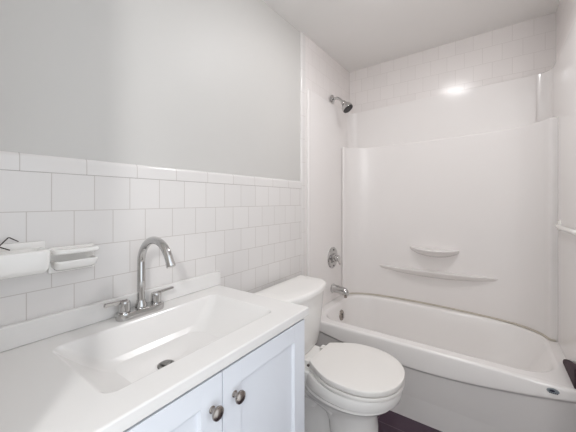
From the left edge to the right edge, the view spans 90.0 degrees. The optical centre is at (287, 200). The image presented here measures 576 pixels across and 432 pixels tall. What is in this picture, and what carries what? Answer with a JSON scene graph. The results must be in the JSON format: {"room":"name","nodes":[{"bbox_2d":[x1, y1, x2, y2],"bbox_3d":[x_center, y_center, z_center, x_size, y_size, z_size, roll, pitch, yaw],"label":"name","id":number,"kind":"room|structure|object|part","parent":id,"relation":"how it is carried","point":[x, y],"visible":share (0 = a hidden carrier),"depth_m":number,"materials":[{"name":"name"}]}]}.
{"room":"bathroom","nodes":[
{"label":"bathroom","id":0,"kind":"room"},
{"bbox_2d":[0,0,300,326],"bbox_3d":[-0.175,-0.050,1.631,0.100,2.500,2.590,0,0,35],"label":"wall","id":1,"kind":"structure","parent":0,"point":[198,85],"depth_m":1.07,"materials":[{"name":"grey paint"}]},
{"bbox_2d":[0,241,50,279],"bbox_3d":[-0.717,0.156,0.704,0.076,0.088,0.213,0,0,35],"label":"ledge","id":2,"kind":"object","parent":1,"relation":"attached to","point":[24,258],"visible":1,"depth_m":0.73,"materials":[{"name":"white ceramic"}]},
{"bbox_2d":[0,237,18,250],"bbox_3d":[-0.720,0.112,0.743,0.011,0.034,0.040,0,0,35],"label":"wire hook","id":3,"kind":"object","parent":2,"relation":"on","point":[8,237],"visible":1,"depth_m":0.74,"materials":[{"name":"grey metal"}]},
{"bbox_3d":[-0.745,0.156,0.724,0.008,0.088,0.213,0,0,35],"label":"plate","id":4,"kind":"part","parent":2,"relation":"part of","materials":[{"name":"white ceramic"}]},
{"bbox_2d":[47,243,98,273],"bbox_3d":[-0.626,0.171,0.849,0.058,0.074,0.119,0,0,35],"label":"soap dish","id":5,"kind":"object","parent":1,"relation":"attached to","point":[74,257],"visible":0.98,"depth_m":0.84,"materials":[{"name":"white ceramic"}]},
{"bbox_2d":[50,255,97,270],"bbox_3d":[-0.627,0.184,0.849,0.058,0.028,0.109,0,0,35],"label":"tray","id":6,"kind":"object","parent":5,"relation":"on","point":[57,262],"depth_m":0.84,"materials":[{"name":"white ceramic"}]},
{"bbox_3d":[-0.626,0.145,0.850,0.057,0.015,0.118,0,0,35],"label":"rail","id":7,"kind":"part","parent":5,"relation":"part of","materials":[{"name":"white ceramic"}]},
{"bbox_2d":[0,271,220,351],"bbox_3d":[-0.548,0.353,0.994,0.019,0.060,0.810,0,0,35],"label":"backsplash","id":8,"kind":"structure","parent":1,"relation":"attached to","point":[25,332],"depth_m":0.87,"materials":[{"name":"white stone"}]},
{"bbox_2d":[0,150,301,188],"bbox_3d":[-0.398,-0.105,1.234,0.013,0.050,1.684,0,0,35],"label":"trim","id":9,"kind":"structure","parent":1,"relation":"attached to","point":[17,161],"depth_m":0.97,"materials":[{"name":"white tile"}]},
{"bbox_2d":[300,32,304,275],"bbox_3d":[0.100,-0.050,1.943,0.013,2.500,0.048,0,0,35],"label":"trim","id":10,"kind":"structure","parent":1,"relation":"attached to","point":[302,35],"depth_m":1.93,"materials":[{"name":"white tile"}]},
{"bbox_2d":[305,35,349,275],"bbox_3d":[0.344,-0.050,2.295,0.012,2.500,0.808,0,0,35],"label":"shower tile","id":11,"kind":"structure","parent":1,"relation":"attached to","point":[324,76],"depth_m":2.14,"materials":[{"name":"white tile"}]},
{"bbox_2d":[377,410,441,431],"bbox_3d":[0.425,1.230,1.211,1.565,0.060,2.590,0,0,35],"label":"floor","id":12,"kind":"structure","parent":0,"point":[391,421],"depth_m":1.54,"materials":[{"name":"brown wood"}]},
{"bbox_2d":[124,319,303,431],"bbox_3d":[-0.347,0.807,0.847,0.514,0.786,0.772,0,0,35],"label":"vanity cabinet","id":13,"kind":"object","parent":12,"relation":"on","point":[262,390],"visible":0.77,"depth_m":0.81,"materials":[{"name":"white paint"}]},
{"bbox_2d":[0,271,308,431],"bbox_3d":[-0.354,0.403,0.858,0.493,0.160,0.810,0,0,35],"label":"sink","id":14,"kind":"object","parent":13,"relation":"in","point":[78,369],"visible":0.98,"depth_m":0.78,"materials":[{"name":"white ceramic"}]},
{"bbox_2d":[103,236,175,321],"bbox_3d":[-0.450,0.249,0.976,0.222,0.268,0.205,0,0,4],"label":"faucet","id":15,"kind":"object","parent":14,"relation":"on","point":[125,312],"visible":1,"depth_m":0.96,"materials":[{"name":"silver metal"}]},
{"bbox_3d":[-0.546,0.326,0.914,0.009,0.020,0.075,0,0,29],"label":"lever","id":16,"kind":"part","parent":15,"relation":"part of","materials":[{"name":"silver metal"}]},
{"bbox_3d":[-0.532,0.343,0.938,0.036,0.035,0.036,0,0,35],"label":"handle","id":17,"kind":"part","parent":15,"relation":"part of","materials":[{"name":"silver metal"}]},
{"bbox_3d":[-0.501,0.372,0.982,0.054,0.024,0.160,0,0,35],"label":"plate","id":18,"kind":"part","parent":15,"relation":"part of","materials":[{"name":"silver metal"}]},
{"bbox_3d":[-0.431,0.239,0.933,0.196,0.246,0.025,0,0,35],"label":"spout","id":19,"kind":"part","parent":15,"relation":"part of","materials":[{"name":"silver metal"}]},
{"bbox_3d":[-0.470,0.343,1.026,0.036,0.035,0.036,0,0,35],"label":"handle","id":20,"kind":"part","parent":15,"relation":"part of","materials":[{"name":"silver metal"}]},
{"bbox_3d":[-0.453,0.326,1.047,0.013,0.014,0.075,0,0,41],"label":"lever","id":21,"kind":"part","parent":15,"relation":"part of","materials":[{"name":"silver metal"}]},
{"bbox_3d":[-0.280,0.754,0.563,0.020,0.662,0.380,0,0,35],"label":"door","id":22,"kind":"part","parent":13,"relation":"part of","materials":[{"name":"white paint"}]},
{"bbox_3d":[-0.169,0.498,0.678,0.030,0.033,0.033,0,0,35],"label":"knob","id":23,"kind":"part","parent":13,"relation":"part of","materials":[{"name":"silver metal"}]},
{"bbox_3d":[-0.127,0.501,0.739,0.030,0.033,0.033,0,0,35],"label":"knob","id":24,"kind":"part","parent":13,"relation":"part of","materials":[{"name":"silver metal"}]},
{"bbox_3d":[-0.059,0.754,0.879,0.020,0.662,0.384,0,0,35],"label":"door","id":25,"kind":"part","parent":13,"relation":"part of","materials":[{"name":"white paint"}]},
{"bbox_2d":[254,275,404,431],"bbox_3d":[0.216,0.831,1.424,0.678,0.737,0.474,0,0,35],"label":"toilet","id":26,"kind":"object","parent":12,"relation":"on","point":[347,386],"visible":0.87,"depth_m":1.33,"materials":[{"name":"white ceramic"}]},
{"bbox_3d":[0.037,0.481,1.550,0.241,0.038,0.474,0,0,35],"label":"tank lid","id":27,"kind":"part","parent":26,"relation":"part of","materials":[{"name":"white ceramic"}]},
{"bbox_3d":[0.034,0.656,1.552,0.217,0.312,0.452,0,0,35],"label":"tank","id":28,"kind":"part","parent":26,"relation":"part of","materials":[{"name":"white ceramic"}]},
{"bbox_3d":[0.327,0.773,1.346,0.406,0.026,0.381,0,0,35],"label":"seat lid","id":29,"kind":"part","parent":26,"relation":"part of","materials":[{"name":"white plastic"}]},
{"bbox_3d":[0.327,0.799,1.346,0.405,0.018,0.380,0,0,35],"label":"seat","id":30,"kind":"part","parent":26,"relation":"part of","materials":[{"name":"white plastic"}]},
{"bbox_2d":[315,294,575,431],"bbox_3d":[0.881,0.994,1.871,1.350,0.413,0.772,0,0,35],"label":"bathtub","id":31,"kind":"object","parent":12,"relation":"on","point":[465,372],"visible":0.66,"depth_m":1.56,"materials":[{"name":"white ceramic"}]},
{"bbox_3d":[0.414,0.882,2.220,0.022,0.080,0.080,0,0,35],"label":"overflow plate","id":32,"kind":"part","parent":31,"relation":"part of","materials":[{"name":"silver metal"}]},
{"bbox_2d":[307,20,575,363],"bbox_3d":[0.898,-0.010,1.885,1.364,1.597,0.739,0,0,35],"label":"tub surround","id":33,"kind":"object","parent":31,"relation":"on","point":[456,200],"visible":0.98,"depth_m":2.02,"materials":[{"name":"white plastic"}]},
{"bbox_3d":[0.377,0.008,2.251,0.092,1.558,0.738,0,0,35],"label":"panel","id":34,"kind":"part","parent":33,"relation":"part of","materials":[{"name":"white plastic"}]},
{"bbox_2d":[327,247,340,267],"bbox_3d":[0.375,0.448,2.253,0.062,0.166,0.166,0,0,35],"label":"shower valve","id":35,"kind":"object","parent":33,"relation":"attached to","point":[333,257],"visible":1,"depth_m":2.23,"materials":[{"name":"silver metal"}]},
{"bbox_2d":[330,283,348,297],"bbox_3d":[0.405,0.698,2.233,0.134,0.092,0.072,0,0,35],"label":"tub spout","id":36,"kind":"object","parent":33,"relation":"attached to","point":[334,288],"visible":1,"depth_m":2.21,"materials":[{"name":"silver metal"}]},
{"bbox_2d":[330,95,352,112],"bbox_3d":[0.418,-0.753,2.223,0.166,0.159,0.088,0,0,35],"label":"shower","id":37,"kind":"object","parent":33,"relation":"attached to","point":[346,106],"visible":1,"depth_m":2.20,"materials":[{"name":"silver metal"}]},
{"bbox_3d":[0.459,-0.700,2.195,0.066,0.052,0.078,0,0,35],"label":"plate","id":38,"kind":"part","parent":37,"relation":"part of","materials":[{"name":"metal"}]},
{"bbox_2d":[380,265,497,280],"bbox_3d":[1.072,0.547,2.142,0.796,0.066,0.065,0,0,38],"label":"shelf","id":39,"kind":"object","parent":33,"relation":"attached to","point":[433,273],"depth_m":2.14,"materials":[{"name":"white plastic"}]},
{"bbox_3d":[1.099,-0.610,2.182,1.186,0.393,0.023,0,0,35],"label":"panel","id":40,"kind":"part","parent":33,"relation":"part of","materials":[{"name":"white plastic"}]},
{"bbox_3d":[1.034,0.156,2.087,1.328,1.262,0.252,0,0,35],"label":"panel","id":41,"kind":"part","parent":33,"relation":"part of","materials":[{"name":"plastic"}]},
{"bbox_3d":[1.413,-0.011,1.524,0.104,1.596,0.738,0,0,35],"label":"panel","id":42,"kind":"part","parent":33,"relation":"part of","materials":[{"name":"white plastic"}]},
{"bbox_2d":[555,220,575,234],"bbox_3d":[1.333,0.135,1.386,0.029,0.060,0.490,0,0,35],"label":"grab bar","id":43,"kind":"object","parent":33,"relation":"attached to","point":[558,225],"visible":1,"depth_m":1.35,"materials":[{"name":"white plastic"}]},
{"bbox_2d":[563,359,575,388],"bbox_3d":[1.271,0.743,1.295,0.017,0.085,0.236,0,0,35],"label":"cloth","id":44,"kind":"object","parent":31,"relation":"on","point":[570,367],"visible":1,"depth_m":1.25,"materials":[{"name":"fabric"}]},
{"bbox_2d":[262,0,559,71],"bbox_3d":[-0.107,-1.218,0.887,2.065,0.365,3.730,0,0,35],"label":"ceiling","id":45,"kind":"structure","parent":0,"point":[358,34],"depth_m":1.84,"materials":[{"name":"paint"}]},
{"bbox_2d":[350,12,555,112],"bbox_3d":[1.140,-0.050,2.230,1.565,2.500,0.100,0,0,35],"label":"wall","id":46,"kind":"structure","parent":0,"point":[526,48],"depth_m":2.09,"materials":[{"name":"white tile"}]},
{"bbox_2d":[556,0,575,59],"bbox_3d":[1.220,-0.050,1.068,0.100,2.500,1.910,0,0,35],"label":"wall","id":47,"kind":"structure","parent":0,"point":[566,9],"depth_m":1.60,"materials":[{"name":"white paint"}]}
]}

